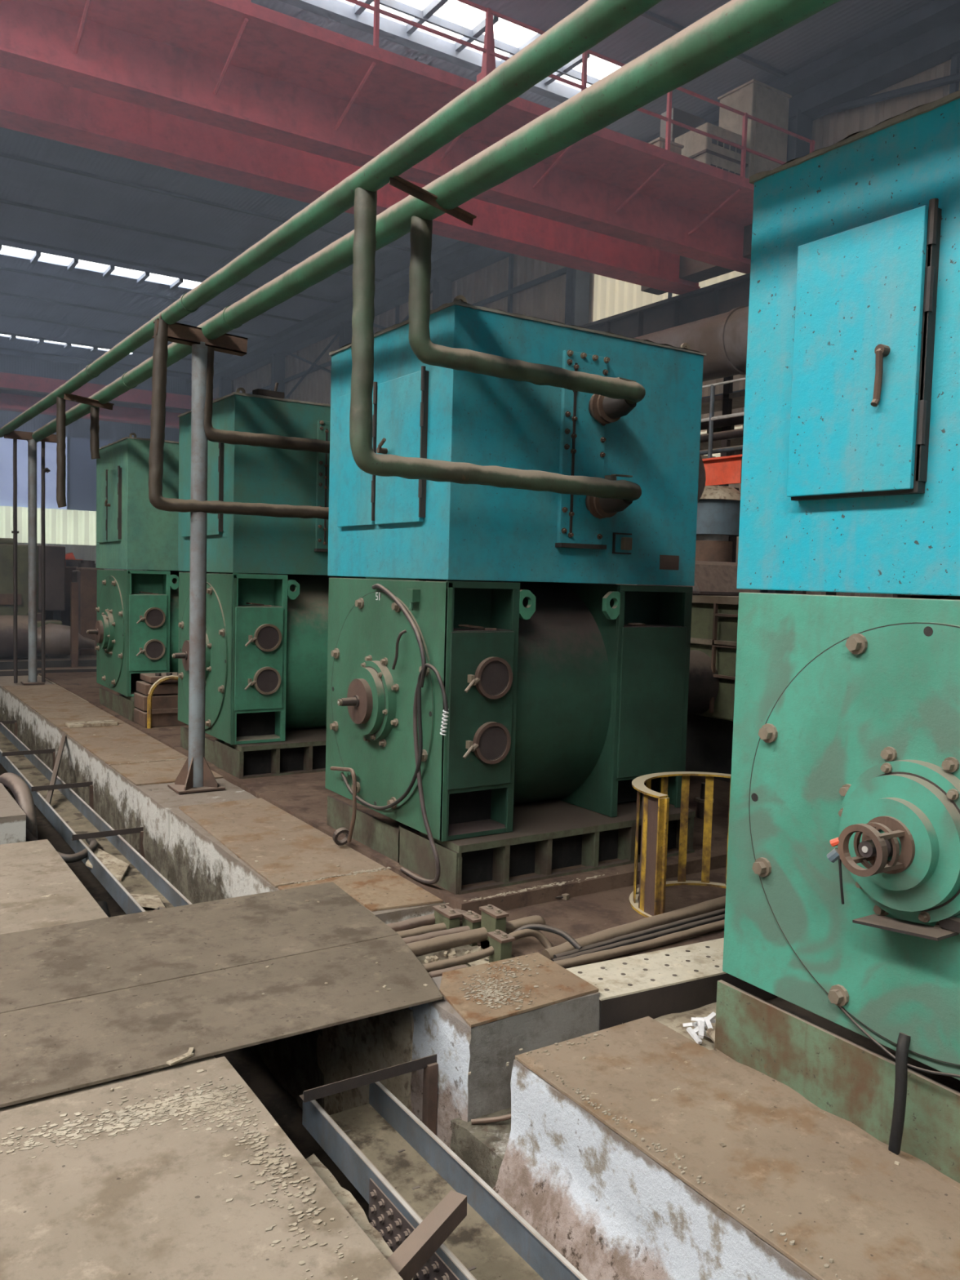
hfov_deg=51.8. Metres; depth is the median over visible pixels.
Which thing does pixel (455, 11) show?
skylight
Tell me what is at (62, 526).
wall panel
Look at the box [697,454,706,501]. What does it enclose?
dome
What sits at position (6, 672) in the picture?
beam
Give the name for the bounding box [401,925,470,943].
pipe
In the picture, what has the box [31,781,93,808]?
hanger
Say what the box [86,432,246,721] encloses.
motor
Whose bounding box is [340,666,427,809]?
hose
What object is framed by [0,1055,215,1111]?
slab
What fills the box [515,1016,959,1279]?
concrete plinth
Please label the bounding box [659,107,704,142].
junction box
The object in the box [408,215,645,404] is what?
pipe
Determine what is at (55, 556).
stand
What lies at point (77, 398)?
bracket
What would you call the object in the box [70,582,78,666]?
post
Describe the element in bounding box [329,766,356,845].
drain pipe
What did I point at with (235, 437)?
pipe
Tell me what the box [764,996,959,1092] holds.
floor
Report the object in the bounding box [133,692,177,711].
block
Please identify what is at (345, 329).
wall column
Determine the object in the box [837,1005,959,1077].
cable
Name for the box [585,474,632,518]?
flange
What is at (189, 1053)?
paper
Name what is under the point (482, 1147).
concrete block
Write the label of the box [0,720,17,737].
hanger
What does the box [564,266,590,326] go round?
wall column
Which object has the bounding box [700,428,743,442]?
pipe
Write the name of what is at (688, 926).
pipe
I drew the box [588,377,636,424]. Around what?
flange
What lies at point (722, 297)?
steel beam
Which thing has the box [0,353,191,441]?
beam
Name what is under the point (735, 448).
pipe
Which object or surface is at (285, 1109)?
wall
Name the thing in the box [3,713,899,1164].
flakes
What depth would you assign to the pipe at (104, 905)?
5.88 m
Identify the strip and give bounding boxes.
[709,1048,959,1190]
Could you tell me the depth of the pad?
6.12 m
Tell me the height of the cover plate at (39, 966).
0.012 m
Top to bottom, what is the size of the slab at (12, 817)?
1.208 m
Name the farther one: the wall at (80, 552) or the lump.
the wall at (80, 552)
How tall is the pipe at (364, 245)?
1.225 m
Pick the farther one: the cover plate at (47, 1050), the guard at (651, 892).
the guard at (651, 892)
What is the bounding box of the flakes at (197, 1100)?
[0,1069,358,1279]
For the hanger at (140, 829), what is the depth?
7.06 m
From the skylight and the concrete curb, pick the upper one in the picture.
the skylight
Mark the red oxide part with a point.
(68, 556)
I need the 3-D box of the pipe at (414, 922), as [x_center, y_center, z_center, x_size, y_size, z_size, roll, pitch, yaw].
[-0.322,1.354,4.654,0.732,0.091,0.085,-1,4,-33]
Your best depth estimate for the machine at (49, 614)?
18.55 m
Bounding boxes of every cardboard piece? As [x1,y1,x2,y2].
[85,847,128,881]
[130,893,165,908]
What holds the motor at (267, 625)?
on the pad
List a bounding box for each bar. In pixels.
[45,732,66,804]
[386,1190,466,1279]
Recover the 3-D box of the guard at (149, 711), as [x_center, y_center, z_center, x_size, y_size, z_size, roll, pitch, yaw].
[-3.103,0.623,9.944,0.473,0.537,0.042,-1,4,-33]
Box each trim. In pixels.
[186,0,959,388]
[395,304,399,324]
[507,253,514,313]
[667,292,672,298]
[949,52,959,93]
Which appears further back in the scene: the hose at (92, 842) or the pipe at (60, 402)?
the pipe at (60, 402)
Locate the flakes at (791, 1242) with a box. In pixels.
[467,1022,841,1279]
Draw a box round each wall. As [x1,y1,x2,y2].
[0,763,368,1221]
[17,542,146,570]
[164,808,445,1110]
[213,59,959,597]
[248,72,959,399]
[316,944,488,1115]
[493,1059,817,1279]
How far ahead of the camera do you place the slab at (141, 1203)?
2.51 m
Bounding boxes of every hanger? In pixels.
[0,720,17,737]
[1,748,55,768]
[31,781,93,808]
[71,826,145,858]
[298,1053,438,1135]
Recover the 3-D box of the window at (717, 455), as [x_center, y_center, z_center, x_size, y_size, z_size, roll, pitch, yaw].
[5.595,-3.526,17.793,0.107,0.900,11.422,-1,4,-33]
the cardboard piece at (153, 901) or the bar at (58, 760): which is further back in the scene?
the bar at (58, 760)
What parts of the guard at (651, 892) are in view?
plate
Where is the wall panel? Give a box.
[0,506,96,545]
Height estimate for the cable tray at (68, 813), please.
0.124 m
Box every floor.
[37,674,88,702]
[459,775,729,1013]
[653,1002,716,1049]
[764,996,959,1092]
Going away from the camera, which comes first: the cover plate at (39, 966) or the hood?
the cover plate at (39, 966)
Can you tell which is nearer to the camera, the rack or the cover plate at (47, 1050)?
the cover plate at (47, 1050)
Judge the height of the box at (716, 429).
0.231 m
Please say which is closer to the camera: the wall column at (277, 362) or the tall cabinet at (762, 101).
the tall cabinet at (762, 101)
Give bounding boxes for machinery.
[636,560,758,782]
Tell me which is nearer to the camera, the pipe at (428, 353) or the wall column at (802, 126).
the pipe at (428, 353)
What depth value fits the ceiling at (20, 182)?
24.62 m
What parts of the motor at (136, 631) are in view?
housing door, handle, plate, housing door, housing lid, clamp lever, clamp lever, frame, port panel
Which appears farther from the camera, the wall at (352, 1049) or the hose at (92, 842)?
the hose at (92, 842)
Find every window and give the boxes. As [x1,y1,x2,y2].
[0,244,201,288]
[0,333,132,353]
[0,436,70,510]
[70,437,114,511]
[592,271,746,321]
[700,425,742,457]
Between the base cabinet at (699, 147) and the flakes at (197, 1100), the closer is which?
the flakes at (197, 1100)
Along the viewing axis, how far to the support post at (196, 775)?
7.15 m
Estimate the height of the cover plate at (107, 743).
0.012 m
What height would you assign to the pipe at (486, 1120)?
0.078 m
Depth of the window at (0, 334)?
39.19 m
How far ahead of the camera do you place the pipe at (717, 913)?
4.61 m
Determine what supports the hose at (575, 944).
on the floor at (580, 916)
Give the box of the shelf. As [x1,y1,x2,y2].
[699,391,745,450]
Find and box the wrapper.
[682,1011,715,1044]
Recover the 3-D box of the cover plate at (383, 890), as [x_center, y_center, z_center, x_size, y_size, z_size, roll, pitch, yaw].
[-0.606,1.279,4.982,0.640,0.012,0.600,-1,4,-33]
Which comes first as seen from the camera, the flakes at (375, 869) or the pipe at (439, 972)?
the pipe at (439, 972)
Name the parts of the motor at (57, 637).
motor, motor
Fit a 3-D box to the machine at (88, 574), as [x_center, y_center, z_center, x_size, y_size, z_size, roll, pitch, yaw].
[-6.659,-0.462,16.786,0.323,1.766,0.390,-1,4,-33]
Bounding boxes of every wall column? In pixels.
[218,377,231,398]
[271,352,284,398]
[339,320,351,347]
[432,275,452,310]
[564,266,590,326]
[760,108,813,593]
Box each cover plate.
[0,839,108,934]
[0,881,398,1013]
[0,934,443,1107]
[2,684,125,728]
[58,723,187,765]
[110,759,222,785]
[178,798,386,887]
[277,868,443,911]
[439,952,598,1027]
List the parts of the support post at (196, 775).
plate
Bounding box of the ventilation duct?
[635,306,748,382]
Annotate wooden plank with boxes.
[65,720,117,728]
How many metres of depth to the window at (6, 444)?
42.15 m
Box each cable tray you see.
[0,722,191,914]
[302,1081,587,1279]
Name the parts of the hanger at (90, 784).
hanger arm, hanger leg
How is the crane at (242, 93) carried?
on the steel beam at (722, 297)
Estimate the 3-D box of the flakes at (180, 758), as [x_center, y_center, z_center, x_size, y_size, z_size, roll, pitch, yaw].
[-2.728,1.009,8.224,0.708,0.002,0.058,-1,4,-33]
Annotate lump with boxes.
[306,1153,413,1279]
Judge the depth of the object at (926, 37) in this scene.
16.61 m
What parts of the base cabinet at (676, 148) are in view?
lid, door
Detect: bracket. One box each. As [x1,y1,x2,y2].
[63,393,114,410]
[388,176,476,225]
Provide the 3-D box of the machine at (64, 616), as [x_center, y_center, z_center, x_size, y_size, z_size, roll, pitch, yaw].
[-7.410,-0.582,18.254,0.770,1.780,0.645,-1,4,-33]
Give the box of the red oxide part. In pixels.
[65,552,82,559]
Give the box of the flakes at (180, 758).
[120,758,185,764]
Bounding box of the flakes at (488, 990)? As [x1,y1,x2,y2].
[458,955,548,1013]
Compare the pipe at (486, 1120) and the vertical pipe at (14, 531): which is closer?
the pipe at (486, 1120)
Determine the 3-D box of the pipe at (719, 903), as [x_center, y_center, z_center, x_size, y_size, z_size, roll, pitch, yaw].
[0.802,1.367,4.732,1.306,0.084,0.073,-1,5,-38]
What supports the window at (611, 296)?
in the wall at (545, 300)
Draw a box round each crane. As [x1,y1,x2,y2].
[0,0,815,295]
[0,372,215,428]
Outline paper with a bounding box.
[166,1047,194,1065]
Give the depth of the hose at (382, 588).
5.07 m
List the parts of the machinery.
casing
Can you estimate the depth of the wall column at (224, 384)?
42.20 m
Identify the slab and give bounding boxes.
[0,782,26,844]
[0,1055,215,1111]
[0,1056,403,1279]
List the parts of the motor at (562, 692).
housing door, handle, plate, housing door, clamp lever, clamp lever, frame, port panel, housing lid, gauge frame, frame, panel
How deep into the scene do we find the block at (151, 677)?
10.01 m
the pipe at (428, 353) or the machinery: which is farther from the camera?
the machinery
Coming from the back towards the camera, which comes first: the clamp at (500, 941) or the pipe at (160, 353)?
the pipe at (160, 353)
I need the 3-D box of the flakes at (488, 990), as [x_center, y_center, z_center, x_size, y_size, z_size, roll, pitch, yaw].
[0.132,1.357,3.916,0.503,0.002,0.433,-1,4,-33]
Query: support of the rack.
on the floor at (580, 916)
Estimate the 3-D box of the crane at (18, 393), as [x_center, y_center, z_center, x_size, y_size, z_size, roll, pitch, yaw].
[-23.357,-8.507,29.418,33.400,1.200,1.400,-1,4,-33]
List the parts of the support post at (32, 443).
plate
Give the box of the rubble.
[424,946,488,967]
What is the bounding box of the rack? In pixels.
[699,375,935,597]
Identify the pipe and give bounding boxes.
[0,0,662,437]
[11,439,18,683]
[26,0,840,442]
[40,441,50,682]
[56,396,66,507]
[89,406,100,459]
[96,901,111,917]
[148,319,328,519]
[204,346,329,453]
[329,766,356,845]
[349,187,641,502]
[386,908,467,931]
[395,922,446,937]
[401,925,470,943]
[406,915,546,956]
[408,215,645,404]
[422,928,551,972]
[427,964,466,977]
[445,872,617,904]
[541,895,725,959]
[551,914,724,961]
[553,908,724,958]
[554,919,724,968]
[699,444,742,455]
[700,416,743,430]
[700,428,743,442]
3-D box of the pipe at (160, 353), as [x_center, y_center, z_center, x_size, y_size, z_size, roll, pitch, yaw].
[-1.601,-1.579,7.339,1.665,1.324,0.175,-1,4,-34]
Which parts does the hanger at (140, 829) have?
hanger arm, hanger leg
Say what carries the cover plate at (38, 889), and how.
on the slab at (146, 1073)
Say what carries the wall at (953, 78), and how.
attached to the wall column at (802, 126)
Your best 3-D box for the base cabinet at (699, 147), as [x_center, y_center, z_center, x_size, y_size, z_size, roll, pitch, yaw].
[3.554,-7.357,15.349,0.910,0.860,0.760,-1,4,-33]
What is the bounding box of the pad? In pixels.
[36,653,728,915]
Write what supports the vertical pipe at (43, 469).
on the support post at (32, 443)
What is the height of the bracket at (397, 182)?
0.098 m
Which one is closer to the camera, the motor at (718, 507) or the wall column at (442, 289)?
the motor at (718, 507)
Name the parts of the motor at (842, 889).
plate, housing lid, housing door, handle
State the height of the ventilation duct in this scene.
4.660 m
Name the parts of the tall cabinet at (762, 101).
lid, door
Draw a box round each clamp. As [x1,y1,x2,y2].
[431,903,462,929]
[461,910,481,946]
[479,904,509,949]
[487,929,515,962]
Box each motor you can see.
[0,615,96,670]
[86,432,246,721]
[172,382,426,778]
[324,294,706,894]
[695,485,740,562]
[714,89,959,1182]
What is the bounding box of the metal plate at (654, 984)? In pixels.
[566,937,777,1030]
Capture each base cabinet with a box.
[648,137,684,154]
[674,122,747,175]
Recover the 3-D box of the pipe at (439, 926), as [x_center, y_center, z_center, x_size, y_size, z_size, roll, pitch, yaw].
[-0.353,1.354,4.525,0.540,0.051,0.052,-1,4,-33]
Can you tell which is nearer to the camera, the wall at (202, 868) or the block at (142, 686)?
the wall at (202, 868)
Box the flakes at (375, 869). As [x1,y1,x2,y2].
[260,866,391,888]
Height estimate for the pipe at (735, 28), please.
0.291 m
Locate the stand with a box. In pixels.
[0,537,65,615]
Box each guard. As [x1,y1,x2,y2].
[146,675,177,728]
[629,771,731,917]
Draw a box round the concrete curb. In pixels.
[0,675,257,882]
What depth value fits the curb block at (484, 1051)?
3.69 m
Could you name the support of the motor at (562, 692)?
on the pad
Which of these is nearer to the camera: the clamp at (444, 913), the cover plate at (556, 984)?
the cover plate at (556, 984)
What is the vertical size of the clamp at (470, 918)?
0.146 m
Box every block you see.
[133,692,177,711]
[133,707,187,727]
[136,680,177,694]
[140,671,177,683]
[408,975,599,1148]
[450,1107,511,1189]
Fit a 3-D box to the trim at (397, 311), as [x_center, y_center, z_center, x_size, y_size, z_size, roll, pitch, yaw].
[-2.558,-7.781,30.068,0.080,4.800,0.100,-1,4,-33]
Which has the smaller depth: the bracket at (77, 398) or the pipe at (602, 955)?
the pipe at (602, 955)
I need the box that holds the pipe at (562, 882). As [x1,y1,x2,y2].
[445,872,617,904]
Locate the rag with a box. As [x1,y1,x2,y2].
[706,1027,715,1042]
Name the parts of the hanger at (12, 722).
hanger arm, hanger leg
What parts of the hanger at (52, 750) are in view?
hanger arm, hanger leg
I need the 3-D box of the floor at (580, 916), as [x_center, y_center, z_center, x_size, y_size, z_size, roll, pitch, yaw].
[-10.129,-0.350,31.032,12.100,0.440,57.100,-1,4,-33]
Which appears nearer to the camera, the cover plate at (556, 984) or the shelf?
the cover plate at (556, 984)
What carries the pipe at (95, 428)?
hanging from the pipe at (735, 28)
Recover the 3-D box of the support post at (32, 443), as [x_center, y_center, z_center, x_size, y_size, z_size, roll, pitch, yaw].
[-6.034,-1.090,13.336,0.680,3.372,0.260,-1,4,-33]
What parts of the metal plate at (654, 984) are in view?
plate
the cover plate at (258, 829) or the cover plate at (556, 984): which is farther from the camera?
the cover plate at (258, 829)
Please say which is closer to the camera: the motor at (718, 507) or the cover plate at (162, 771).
the cover plate at (162, 771)
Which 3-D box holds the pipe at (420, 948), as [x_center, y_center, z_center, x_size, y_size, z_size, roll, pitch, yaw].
[-0.083,1.422,4.497,0.960,0.206,0.067,-1,4,-33]
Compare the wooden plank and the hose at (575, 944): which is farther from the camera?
the wooden plank
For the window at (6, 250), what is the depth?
29.12 m
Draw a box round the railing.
[701,377,746,457]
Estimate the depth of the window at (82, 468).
43.38 m
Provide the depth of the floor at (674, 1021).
3.97 m
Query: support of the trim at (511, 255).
attached to the wall at (953, 78)
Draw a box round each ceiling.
[0,0,933,378]
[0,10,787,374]
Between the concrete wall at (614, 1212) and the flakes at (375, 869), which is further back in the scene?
the flakes at (375, 869)
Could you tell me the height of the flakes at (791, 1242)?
0.006 m
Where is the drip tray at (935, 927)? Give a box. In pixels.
[852,914,959,941]
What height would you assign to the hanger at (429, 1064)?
0.590 m
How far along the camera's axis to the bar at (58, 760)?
8.85 m
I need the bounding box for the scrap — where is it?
[694,782,714,819]
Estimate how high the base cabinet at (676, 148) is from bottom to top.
0.440 m
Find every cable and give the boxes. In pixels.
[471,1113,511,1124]
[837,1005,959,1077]
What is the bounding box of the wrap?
[440,708,448,735]
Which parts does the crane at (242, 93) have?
railing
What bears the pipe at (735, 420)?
on the floor at (580, 916)
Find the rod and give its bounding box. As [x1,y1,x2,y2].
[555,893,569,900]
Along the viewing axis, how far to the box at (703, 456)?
12.88 m
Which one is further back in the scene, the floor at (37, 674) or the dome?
the floor at (37, 674)
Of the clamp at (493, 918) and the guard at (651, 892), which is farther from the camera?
the guard at (651, 892)
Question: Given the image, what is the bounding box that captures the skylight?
[0,0,620,352]
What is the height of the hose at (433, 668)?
0.219 m
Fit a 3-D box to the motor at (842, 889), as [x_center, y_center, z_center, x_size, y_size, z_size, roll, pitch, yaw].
[1.859,0.059,3.132,1.990,3.189,1.570,-1,4,-33]
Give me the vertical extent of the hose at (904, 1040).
0.363 m
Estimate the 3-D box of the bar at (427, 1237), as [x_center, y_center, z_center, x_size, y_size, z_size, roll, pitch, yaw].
[-0.161,1.694,2.777,0.055,0.071,0.409,4,4,29]
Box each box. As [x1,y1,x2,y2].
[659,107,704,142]
[700,454,715,458]
[706,425,734,433]
[729,450,742,455]
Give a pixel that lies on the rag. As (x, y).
(710, 1032)
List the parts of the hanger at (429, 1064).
hanger arm, hanger leg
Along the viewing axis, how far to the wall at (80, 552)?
47.32 m
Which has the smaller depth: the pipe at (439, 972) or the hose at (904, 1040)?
the hose at (904, 1040)
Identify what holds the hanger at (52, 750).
attached to the concrete curb
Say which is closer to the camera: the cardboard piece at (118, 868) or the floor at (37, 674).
the cardboard piece at (118, 868)
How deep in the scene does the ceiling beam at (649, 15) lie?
26.97 m
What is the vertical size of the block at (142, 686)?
0.105 m
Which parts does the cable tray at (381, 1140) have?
perforated strip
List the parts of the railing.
rail post, rail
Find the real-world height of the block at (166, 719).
0.145 m
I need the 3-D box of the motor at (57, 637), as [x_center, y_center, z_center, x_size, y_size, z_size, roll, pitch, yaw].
[-7.339,0.046,15.569,2.800,0.870,0.900,-1,4,-33]
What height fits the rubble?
0.056 m
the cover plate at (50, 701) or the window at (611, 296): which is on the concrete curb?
the cover plate at (50, 701)
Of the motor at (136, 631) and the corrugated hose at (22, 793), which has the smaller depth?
the corrugated hose at (22, 793)
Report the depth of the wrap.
4.79 m
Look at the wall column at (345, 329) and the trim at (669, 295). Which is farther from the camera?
the wall column at (345, 329)
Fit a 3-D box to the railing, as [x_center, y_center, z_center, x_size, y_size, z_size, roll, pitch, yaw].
[2.893,-2.153,9.221,0.044,0.753,2.500,-1,4,-33]
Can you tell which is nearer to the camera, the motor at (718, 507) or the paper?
the paper
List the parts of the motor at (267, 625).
housing door, plate, housing door, clamp lever, clamp lever, housing lid, frame, port panel, frame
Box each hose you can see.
[0,772,38,839]
[26,828,97,862]
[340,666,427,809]
[371,583,440,884]
[419,663,448,711]
[512,924,582,949]
[888,1032,911,1155]
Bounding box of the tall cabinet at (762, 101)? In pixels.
[717,79,791,178]
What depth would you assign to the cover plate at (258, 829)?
5.86 m
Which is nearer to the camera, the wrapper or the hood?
the wrapper
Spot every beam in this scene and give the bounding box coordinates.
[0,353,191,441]
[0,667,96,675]
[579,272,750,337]
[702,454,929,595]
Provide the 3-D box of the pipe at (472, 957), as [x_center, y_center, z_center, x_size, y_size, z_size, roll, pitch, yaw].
[-0.019,1.373,4.269,0.817,0.133,0.104,-1,4,-33]
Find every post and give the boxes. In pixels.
[4,430,57,684]
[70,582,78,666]
[152,312,247,793]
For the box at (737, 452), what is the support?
on the rack
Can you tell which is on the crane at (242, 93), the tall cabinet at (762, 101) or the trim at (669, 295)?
the tall cabinet at (762, 101)
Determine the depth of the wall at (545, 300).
24.34 m
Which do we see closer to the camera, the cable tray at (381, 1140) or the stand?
the cable tray at (381, 1140)
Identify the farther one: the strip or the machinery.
the machinery
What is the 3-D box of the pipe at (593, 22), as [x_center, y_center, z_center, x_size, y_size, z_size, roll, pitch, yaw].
[-2.560,-2.245,7.429,0.197,0.244,14.302,-1,4,-33]
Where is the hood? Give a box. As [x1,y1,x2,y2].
[636,560,758,595]

